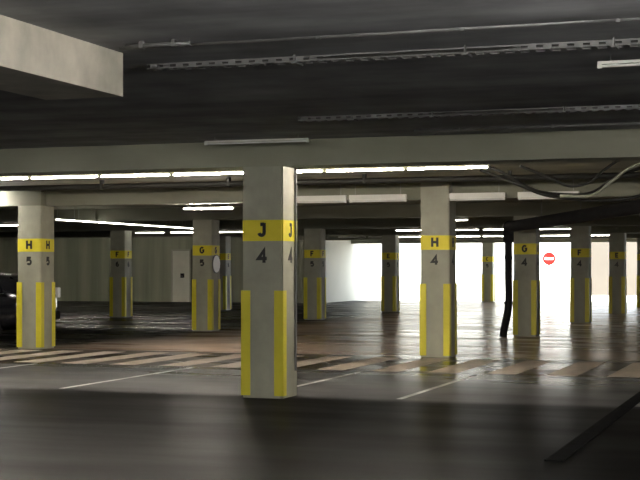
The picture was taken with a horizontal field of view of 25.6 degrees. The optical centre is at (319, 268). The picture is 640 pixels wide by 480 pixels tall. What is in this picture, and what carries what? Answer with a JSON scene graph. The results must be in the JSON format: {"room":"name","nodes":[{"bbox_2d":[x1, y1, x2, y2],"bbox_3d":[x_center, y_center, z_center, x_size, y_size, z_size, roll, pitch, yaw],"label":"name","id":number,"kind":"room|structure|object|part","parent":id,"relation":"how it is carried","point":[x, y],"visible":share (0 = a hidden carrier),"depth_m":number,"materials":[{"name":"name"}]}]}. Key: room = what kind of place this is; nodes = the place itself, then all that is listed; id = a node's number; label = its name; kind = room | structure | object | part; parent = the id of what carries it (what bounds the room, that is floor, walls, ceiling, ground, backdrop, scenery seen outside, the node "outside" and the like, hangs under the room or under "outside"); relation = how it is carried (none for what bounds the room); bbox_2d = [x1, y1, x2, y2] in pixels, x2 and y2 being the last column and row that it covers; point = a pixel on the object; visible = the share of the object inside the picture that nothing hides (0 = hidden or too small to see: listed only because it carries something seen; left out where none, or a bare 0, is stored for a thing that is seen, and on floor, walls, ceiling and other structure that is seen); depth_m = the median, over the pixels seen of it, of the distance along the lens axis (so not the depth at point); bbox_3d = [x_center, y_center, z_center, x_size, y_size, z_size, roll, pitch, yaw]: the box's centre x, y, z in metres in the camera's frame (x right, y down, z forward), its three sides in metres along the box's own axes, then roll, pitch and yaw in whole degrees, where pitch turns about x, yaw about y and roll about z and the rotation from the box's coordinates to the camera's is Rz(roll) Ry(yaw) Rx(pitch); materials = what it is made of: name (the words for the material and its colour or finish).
{"room":"parking garage","nodes":[
{"label":"parking garage","id":0,"kind":"room"},
{"bbox_2d":[0,236,303,302],"bbox_3d":[-10.214,0.005,65.609,21.636,2.990,0.300,0,0,19],"label":"wall","id":1,"kind":"structure","parent":0,"point":[81,265],"depth_m":65.31,"materials":[{"name":"grey concrete"}]},
{"bbox_2d":[171,249,190,301],"bbox_3d":[-6.327,0.305,64.031,0.988,2.390,0.132,0,0,19],"label":"door","id":2,"kind":"structure","parent":1,"relation":"in","point":[180,258],"depth_m":64.03,"materials":[{"name":"paint"}]},
{"bbox_2d":[0,301,639,479],"bbox_3d":[-2.292,1.649,29.960,60.000,0.302,72.150,0,0,19],"label":"floor","id":3,"kind":"structure","parent":0,"point":[145,395],"depth_m":15.94,"materials":[{"name":"concrete"}]},
{"bbox_2d":[0,272,60,334],"bbox_3d":[-7.865,0.781,30.477,4.244,1.438,2.160,0,0,19],"label":"car","id":4,"kind":"object","parent":3,"relation":"on","point":[8,281],"visible":0.39,"depth_m":29.16,"materials":[{"name":"black paint"}]},
{"bbox_2d":[55,287,60,297],"bbox_3d":[-5.699,0.510,30.519,0.120,0.220,0.120,0,0,19],"label":"tail light","id":5,"kind":"object","parent":4,"relation":"attached to","point":[57,289],"depth_m":30.46,"materials":[{"name":"white plastic"}]},
{"bbox_2d":[17,205,54,348],"bbox_3d":[-5.382,0.155,26.690,0.528,2.690,0.528,0,0,19],"label":"concrete column","id":6,"kind":"structure","parent":3,"relation":"on","point":[35,284],"depth_m":26.48,"materials":[{"name":"yellow paint"}]},
{"bbox_2d":[110,231,132,317],"bbox_3d":[-6.195,0.155,43.852,0.528,2.690,0.528,0,0,19],"label":"concrete column","id":7,"kind":"structure","parent":3,"relation":"on","point":[121,279],"depth_m":43.65,"materials":[{"name":"yellow paint"}]},
{"bbox_2d":[192,220,219,330],"bbox_3d":[-2.766,0.155,34.221,0.528,2.690,0.528,0,0,19],"label":"concrete column","id":8,"kind":"structure","parent":3,"relation":"on","point":[205,283],"depth_m":34.00,"materials":[{"name":"yellow paint"}]},
{"bbox_2d":[212,255,219,272],"bbox_3d":[-2.516,-0.120,34.113,0.034,0.450,0.450,0,0,19],"label":"round sign","id":9,"kind":"object","parent":8,"relation":"attached to","point":[215,261],"visible":1,"depth_m":34.07,"materials":[{"name":"metal"}]},
{"bbox_2d":[219,236,230,309],"bbox_3d":[-3.579,0.155,51.382,0.528,2.690,0.528,0,0,19],"label":"concrete column","id":10,"kind":"structure","parent":3,"relation":"on","point":[224,241],"depth_m":51.13,"materials":[{"name":"yellow paint"}]},
{"bbox_2d":[241,166,296,398],"bbox_3d":[-0.581,0.155,16.577,0.544,2.690,0.517,0,0,19],"label":"concrete column","id":11,"kind":"structure","parent":3,"relation":"on","point":[269,292],"depth_m":16.36,"materials":[{"name":"yellow paint"}]},
{"bbox_2d":[304,229,325,319],"bbox_3d":[-0.150,0.155,41.751,0.528,2.690,0.528,0,0,19],"label":"concrete column","id":12,"kind":"structure","parent":3,"relation":"on","point":[314,239],"depth_m":41.53,"materials":[{"name":"yellow paint"}]},
{"bbox_2d":[381,235,399,311],"bbox_3d":[2.466,0.155,49.282,0.528,2.690,0.528,0,0,19],"label":"concrete column","id":13,"kind":"structure","parent":3,"relation":"on","point":[390,278],"depth_m":49.06,"materials":[{"name":"yellow paint"}]},
{"bbox_2d":[420,182,456,357],"bbox_3d":[2.030,0.005,24.116,0.528,2.990,0.528,0,0,19],"label":"concrete column","id":14,"kind":"structure","parent":3,"relation":"on","point":[438,286],"depth_m":23.89,"materials":[{"name":"yellow paint"}]},
{"bbox_2d":[482,243,494,301],"bbox_3d":[7.699,0.155,64.343,0.528,2.690,0.528,0,0,19],"label":"concrete column","id":15,"kind":"structure","parent":3,"relation":"on","point":[488,249],"depth_m":64.13,"materials":[{"name":"yellow paint"}]},
{"bbox_2d":[513,216,539,335],"bbox_3d":[4.646,0.155,31.646,0.528,2.690,0.528,0,0,19],"label":"concrete column","id":16,"kind":"structure","parent":3,"relation":"on","point":[526,246],"depth_m":31.42,"materials":[{"name":"yellow paint"}]},
{"bbox_2d":[570,226,591,322],"bbox_3d":[7.262,0.155,39.176,0.528,2.690,0.528,0,0,19],"label":"concrete column","id":17,"kind":"structure","parent":3,"relation":"on","point":[580,280],"depth_m":38.94,"materials":[{"name":"yellow paint"}]},
{"bbox_2d":[544,391,639,461],"bbox_3d":[3.380,1.492,15.445,0.152,0.016,9.500,0,0,19],"label":"channel","id":18,"kind":"object","parent":3,"relation":"on","point":[561,455],"visible":1,"depth_m":12.82,"materials":[{"name":"black metal"}]},
{"bbox_2d":[609,233,626,314],"bbox_3d":[9.878,0.155,46.707,0.528,2.690,0.528,0,0,19],"label":"concrete column","id":19,"kind":"structure","parent":3,"relation":"on","point":[617,241],"depth_m":46.47,"materials":[{"name":"yellow paint"}]},
{"bbox_2d":[637,238,639,307],"bbox_3d":[12.494,0.155,54.237,0.528,2.690,0.528,0,0,19],"label":"concrete column","id":20,"kind":"structure","parent":3,"relation":"on","point":[638,239],"depth_m":54.06,"materials":[{"name":"yellow paint"}]},
{"bbox_2d":[0,0,639,209],"bbox_3d":[-2.292,-1.665,29.960,60.000,0.350,72.150,0,0,19],"label":"ceiling","id":21,"kind":"structure","parent":0,"point":[252,102],"depth_m":11.07,"materials":[{"name":"grey concrete"}]},
{"bbox_2d":[0,224,17,225],"bbox_3d":[-8.260,-1.303,36.574,1.022,0.374,0.028,0,0,19],"label":"tube light","id":22,"kind":"object","parent":21,"relation":"hanging from","point":[0,224],"visible":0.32,"depth_m":36.50,"materials":[{"name":"white glass"}]},
{"bbox_2d":[0,176,29,179],"bbox_3d":[-4.322,-1.338,18.782,1.022,0.304,0.028,0,0,19],"label":"tube light","id":23,"kind":"object","parent":21,"relation":"hanging from","point":[1,177],"visible":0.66,"depth_m":18.69,"materials":[{"name":"white glass"}]},
{"bbox_2d":[0,15,122,99],"bbox_3d":[-4.476,-1.340,1.666,0.600,0.300,17.261,0,0,19],"label":"ceiling beam","id":24,"kind":"structure","parent":21,"relation":"attached to","point":[37,62],"depth_m":9.00,"materials":[{"name":"concrete"}]},
{"bbox_2d":[30,174,98,178],"bbox_3d":[-3.349,-1.338,18.445,1.022,0.304,0.028,0,0,19],"label":"tube light","id":25,"kind":"object","parent":21,"relation":"hanging from","point":[74,175],"visible":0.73,"depth_m":18.43,"materials":[{"name":"white glass"}]},
{"bbox_2d":[55,207,76,220],"bbox_3d":[-6.042,-1.318,33.486,0.028,0.344,1.022,0,0,19],"label":"tube light","id":26,"kind":"object","parent":21,"relation":"hanging from","point":[57,218],"visible":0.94,"depth_m":33.54,"materials":[{"name":"white glass"}]},
{"bbox_2d":[76,220,96,222],"bbox_3d":[-5.704,-1.318,34.459,0.028,0.344,1.022,0,0,19],"label":"tube light","id":27,"kind":"object","parent":21,"relation":"hanging from","point":[77,220],"visible":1,"depth_m":34.42,"materials":[{"name":"white glass"}]},
{"bbox_2d":[97,221,116,223],"bbox_3d":[-5.366,-1.318,35.432,0.028,0.344,1.022,0,0,19],"label":"tube light","id":28,"kind":"object","parent":21,"relation":"hanging from","point":[97,221],"visible":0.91,"depth_m":35.38,"materials":[{"name":"white glass"}]},
{"bbox_2d":[117,222,134,224],"bbox_3d":[-5.028,-1.318,36.405,0.028,0.344,1.022,0,0,19],"label":"tube light","id":29,"kind":"object","parent":21,"relation":"hanging from","point":[117,222],"visible":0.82,"depth_m":36.49,"materials":[{"name":"white glass"}]},
{"bbox_2d":[99,172,171,177],"bbox_3d":[-2.376,-1.338,18.106,1.022,0.304,0.028,0,0,19],"label":"tube light","id":30,"kind":"object","parent":21,"relation":"hanging from","point":[155,173],"visible":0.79,"depth_m":18.10,"materials":[{"name":"white glass"}]},
{"bbox_2d":[125,39,190,48],"bbox_3d":[-1.058,-1.467,9.179,0.460,0.046,0.040,0,0,19],"label":"conduit","id":31,"kind":"object","parent":21,"relation":"attached to","point":[174,43],"visible":1,"depth_m":9.17,"materials":[{"name":"metal"}]},
{"bbox_2d":[152,221,168,226],"bbox_3d":[-4.352,-1.318,38.351,0.028,0.344,1.022,0,0,19],"label":"tube light","id":32,"kind":"object","parent":21,"relation":"hanging from","point":[153,221],"visible":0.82,"depth_m":38.31,"materials":[{"name":"white glass"}]},
{"bbox_2d":[170,231,192,232],"bbox_3d":[-4.180,-1.303,43.596,1.022,0.374,0.028,0,0,19],"label":"tube light","id":33,"kind":"object","parent":21,"relation":"hanging from","point":[174,231],"visible":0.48,"depth_m":43.61,"materials":[{"name":"white glass"}]},
{"bbox_2d":[172,170,242,175],"bbox_3d":[-1.403,-1.338,17.768,1.022,0.304,0.028,0,0,19],"label":"tube light","id":34,"kind":"object","parent":21,"relation":"hanging from","point":[236,171],"visible":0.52,"depth_m":17.76,"materials":[{"name":"white glass"}]},
{"bbox_2d":[183,206,233,209],"bbox_3d":[-2.061,-1.296,25.981,1.022,0.389,0.028,0,0,19],"label":"tube light","id":35,"kind":"object","parent":21,"relation":"hanging from","point":[222,207],"visible":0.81,"depth_m":25.95,"materials":[{"name":"white glass"}]},
{"bbox_2d":[204,137,308,144],"bbox_3d":[-0.716,-1.446,15.750,1.250,0.089,0.028,0,0,19],"label":"tube light","id":36,"kind":"object","parent":21,"relation":"attached to","point":[214,142],"visible":1,"depth_m":15.74,"materials":[{"name":"grey plastic"}]},
{"bbox_2d":[297,168,324,172],"bbox_3d":[-0.430,-1.338,17.430,1.022,0.304,0.028,0,0,19],"label":"tube light","id":37,"kind":"object","parent":21,"relation":"hanging from","point":[316,169],"visible":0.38,"depth_m":17.30,"materials":[{"name":"white glass"}]},
{"bbox_2d":[0,129,639,175],"bbox_3d":[-6.254,-1.340,18.554,60.000,0.300,0.500,0,0,19],"label":"ceiling beam","id":38,"kind":"structure","parent":21,"relation":"attached to","point":[612,144],"depth_m":16.08,"materials":[{"name":"concrete"}]},
{"bbox_2d":[0,178,639,206],"bbox_3d":[-3.638,-1.340,26.085,60.000,0.300,0.500,0,0,19],"label":"ceiling beam","id":39,"kind":"structure","parent":21,"relation":"attached to","point":[621,187],"depth_m":25.29,"materials":[{"name":"concrete"}]},
{"bbox_2d":[518,192,554,199],"bbox_3d":[3.598,-1.213,23.359,0.599,0.119,0.080,0,0,19],"label":"tube light","id":40,"kind":"object","parent":39,"relation":"hanging from","point":[526,195],"depth_m":23.37,"materials":[{"name":"white plastic"}]},
{"bbox_2d":[549,179,579,192],"bbox_3d":[4.036,-1.362,23.207,0.493,0.215,0.080,0,0,19],"label":"tube light","id":41,"kind":"object","parent":39,"relation":"hanging from","point":[573,191],"depth_m":23.16,"materials":[{"name":"white plastic"}]},
{"bbox_2d":[0,201,639,222],"bbox_3d":[-1.022,-1.340,33.615,60.000,0.300,0.500,0,0,19],"label":"ceiling beam","id":42,"kind":"structure","parent":21,"relation":"attached to","point":[508,209],"depth_m":32.90,"materials":[{"name":"concrete"}]},
{"bbox_2d":[0,215,639,231],"bbox_3d":[1.594,-1.340,41.146,60.000,0.300,0.500,0,0,19],"label":"ceiling beam","id":43,"kind":"structure","parent":21,"relation":"attached to","point":[630,220],"depth_m":41.33,"materials":[{"name":"concrete"}]},
{"bbox_2d":[0,170,639,190],"bbox_3d":[-2.534,-1.409,23.170,32.000,0.158,0.100,0,0,19],"label":"pipe","id":44,"kind":"object","parent":21,"relation":"attached to","point":[364,180],"visible":0.88,"depth_m":22.14,"materials":[{"name":"grey metal"}]},
{"bbox_2d":[0,226,639,237],"bbox_3d":[4.210,-1.340,48.676,60.000,0.300,0.500,0,0,19],"label":"ceiling beam","id":45,"kind":"structure","parent":21,"relation":"attached to","point":[594,229],"depth_m":49.43,"materials":[{"name":"concrete"}]},
{"bbox_2d":[297,195,346,202],"bbox_3d":[-0.025,-1.321,24.617,1.022,0.339,0.080,0,0,19],"label":"tube light","id":46,"kind":"object","parent":21,"relation":"hanging from","point":[338,198],"visible":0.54,"depth_m":24.57,"materials":[{"name":"white plastic"}]},
{"bbox_2d":[338,236,365,237],"bbox_3d":[1.141,-1.303,50.187,1.022,0.374,0.028,0,0,19],"label":"tube light","id":47,"kind":"object","parent":21,"relation":"hanging from","point":[338,236],"visible":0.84,"depth_m":50.19,"materials":[{"name":"grey plastic"}]},
{"bbox_2d":[325,166,405,171],"bbox_3d":[0.543,-1.338,17.092,1.022,0.304,0.028,0,0,19],"label":"tube light","id":48,"kind":"object","parent":21,"relation":"hanging from","point":[399,167],"visible":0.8,"depth_m":17.08,"materials":[{"name":"white glass"}]},
{"bbox_2d":[349,183,406,202],"bbox_3d":[0.997,-1.321,24.263,1.022,0.339,0.080,0,0,19],"label":"tube light","id":49,"kind":"object","parent":21,"relation":"hanging from","point":[400,197],"visible":0.91,"depth_m":24.23,"materials":[{"name":"white plastic"}]},
{"bbox_2d":[119,17,639,49],"bbox_3d":[0.439,-1.487,8.861,3.780,0.035,0.044,0,0,19],"label":"conduit","id":50,"kind":"object","parent":21,"relation":"attached to","point":[618,20],"visible":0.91,"depth_m":8.81,"materials":[{"name":"metal"}]},
{"bbox_2d":[147,37,639,70],"bbox_3d":[0.590,-1.458,9.573,3.859,0.063,0.137,0,0,19],"label":"cable tray","id":51,"kind":"object","parent":21,"relation":"attached to","point":[615,44],"visible":1,"depth_m":9.55,"materials":[{"name":"metal"}]},
{"bbox_2d":[395,228,420,230],"bbox_3d":[2.693,-1.303,41.209,1.022,0.374,0.028,0,0,19],"label":"tube light","id":52,"kind":"object","parent":21,"relation":"hanging from","point":[398,229],"visible":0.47,"depth_m":41.24,"materials":[{"name":"white glass"}]},
{"bbox_2d":[406,164,489,169],"bbox_3d":[1.516,-1.338,16.754,1.022,0.304,0.028,0,0,19],"label":"tube light","id":53,"kind":"object","parent":21,"relation":"hanging from","point":[481,165],"visible":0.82,"depth_m":16.74,"materials":[{"name":"white glass"}]},
{"bbox_2d":[297,233,639,240],"bbox_3d":[17.045,-1.340,52.656,38.364,0.300,0.500,0,0,19],"label":"ceiling beam","id":54,"kind":"structure","parent":21,"relation":"attached to","point":[628,235],"depth_m":56.20,"materials":[{"name":"concrete"}]},
{"bbox_2d":[456,234,480,236],"bbox_3d":[5.063,-1.303,48.825,1.022,0.374,0.028,0,0,19],"label":"tube light","id":55,"kind":"object","parent":21,"relation":"hanging from","point":[477,235],"visible":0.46,"depth_m":48.78,"materials":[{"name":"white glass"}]},
{"bbox_2d":[298,104,639,121],"bbox_3d":[1.595,-1.461,13.167,3.792,0.058,0.137,0,0,19],"label":"cable tray","id":56,"kind":"object","parent":21,"relation":"attached to","point":[564,110],"visible":1,"depth_m":13.19,"materials":[{"name":"metal"}]},
{"bbox_2d":[449,182,504,200],"bbox_3d":[2.608,-1.321,23.703,1.022,0.339,0.080,0,0,19],"label":"tube light","id":57,"kind":"object","parent":21,"relation":"hanging from","point":[496,195],"visible":0.91,"depth_m":23.67,"materials":[{"name":"white plastic"}]},
{"bbox_2d":[482,228,502,229],"bbox_3d":[5.159,-1.303,40.352,1.022,0.374,0.028,0,0,19],"label":"tube light","id":58,"kind":"object","parent":21,"relation":"hanging from","point":[487,228],"visible":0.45,"depth_m":40.40,"materials":[{"name":"white plastic"}]},
{"bbox_2d":[482,235,502,236],"bbox_3d":[6.093,-1.303,48.467,1.022,0.374,0.028,0,0,19],"label":"tube light","id":59,"kind":"object","parent":21,"relation":"hanging from","point":[482,235],"visible":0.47,"depth_m":48.55,"materials":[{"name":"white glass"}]},
{"bbox_2d":[351,238,636,243],"bbox_3d":[19.662,-1.340,60.187,38.364,0.300,0.500,0,0,19],"label":"ceiling beam","id":60,"kind":"structure","parent":21,"relation":"attached to","point":[627,239],"depth_m":64.16,"materials":[{"name":"concrete"}]},
{"bbox_2d":[415,122,639,131],"bbox_3d":[2.401,-1.470,14.522,2.940,0.040,0.048,0,0,19],"label":"conduit","id":61,"kind":"object","parent":21,"relation":"attached to","point":[552,126],"visible":1,"depth_m":14.59,"materials":[{"name":"metal"}]},
{"bbox_2d":[540,227,569,229],"bbox_3d":[6.649,-1.303,39.834,1.022,0.374,0.028,0,0,19],"label":"tube light","id":62,"kind":"object","parent":21,"relation":"hanging from","point":[569,227],"visible":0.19,"depth_m":39.88,"materials":[{"name":"white plastic"}]},
{"bbox_2d":[480,169,639,201],"bbox_3d":[3.550,-1.190,20.000,2.570,0.475,0.044,0,0,0],"label":"cable","id":63,"kind":"object","parent":21,"relation":"hanging from","point":[481,170],"visible":0.85,"depth_m":19.98,"materials":[{"name":"black rubber"}]},
{"bbox_2d":[488,166,639,195],"bbox_3d":[3.479,-1.247,19.455,2.662,0.485,0.142,0,0,-22],"label":"cable","id":64,"kind":"object","parent":21,"relation":"hanging from","point":[491,167],"visible":0.85,"depth_m":19.32,"materials":[{"name":"black rubber"}]},
{"bbox_2d":[499,199,639,336],"bbox_3d":[4.717,0.011,25.807,0.324,3.002,10.700,0,0,-7],"label":"drain pipe","id":65,"kind":"object","parent":21,"relation":"attached to","point":[630,207],"visible":0.98,"depth_m":27.80,"materials":[{"name":"black plastic"}]},
{"bbox_2d":[520,161,618,187],"bbox_3d":[3.530,-1.287,18.600,1.790,0.422,0.036,0,0,0],"label":"cable","id":66,"kind":"object","parent":21,"relation":"hanging from","point":[614,162],"visible":0.85,"depth_m":18.58,"materials":[{"name":"black rubber"}]},
{"bbox_2d":[560,163,639,197],"bbox_3d":[3.895,-1.222,18.900,1.347,0.534,0.040,0,0,0],"label":"cable","id":67,"kind":"object","parent":21,"relation":"hanging from","point":[637,164],"visible":1,"depth_m":18.88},
{"bbox_2d":[591,234,608,235],"bbox_3d":[9.409,-1.303,47.315,1.022,0.374,0.028,0,0,19],"label":"tube light","id":68,"kind":"object","parent":21,"relation":"hanging from","point":[591,234],"visible":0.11,"depth_m":47.31,"materials":[{"name":"white plastic"}]},
{"bbox_2d":[597,55,639,68],"bbox_3d":[2.363,-1.446,9.684,0.900,0.089,0.028,0,0,19],"label":"tube light","id":69,"kind":"object","parent":21,"relation":"attached to","point":[616,63],"visible":1,"depth_m":9.78,"materials":[{"name":"white plastic"}]},
{"bbox_2d":[325,240,401,302],"bbox_3d":[2.046,-0.595,68.390,0.300,4.210,13.000,0,0,19],"label":"wall","id":70,"kind":"structure","parent":0,"point":[340,254],"depth_m":66.45,"materials":[{"name":"white paint"}]},
{"bbox_2d":[400,243,570,298],"bbox_3d":[8.915,-0.600,72.726,9.831,4.200,0.300,0,0,19],"label":"wall","id":71,"kind":"structure","parent":0,"point":[468,255],"depth_m":72.82,"materials":[{"name":"white paint"}]},
{"bbox_2d":[360,295,636,302],"bbox_3d":[16.294,1.655,74.317,66.000,0.290,23.850,0,0,19],"label":"ground","id":72,"kind":"structure","parent":0,"point":[595,298],"depth_m":69.71,"materials":[{"name":"concrete"}]},
{"bbox_2d":[543,252,555,299],"bbox_3d":[11.060,0.345,68.027,0.620,2.310,0.166,0,0,0],"label":"road sign","id":73,"kind":"object","parent":72,"relation":"on","point":[549,258],"visible":1,"depth_m":67.95,"materials":[{"name":"white metal"}]},
{"bbox_3d":[11.060,0.400,68.040,0.140,2.200,0.140,0,0,0],"label":"post","id":74,"kind":"part","parent":73,"relation":"part of","materials":[{"name":"white metal"}]},
{"bbox_2d":[591,242,636,294],"bbox_3d":[31.695,-0.600,75.398,37.614,4.200,0.300,0,0,19],"label":"wall","id":75,"kind":"structure","parent":0,"point":[599,250],"depth_m":80.57,"materials":[{"name":"beige paint"}]}
]}

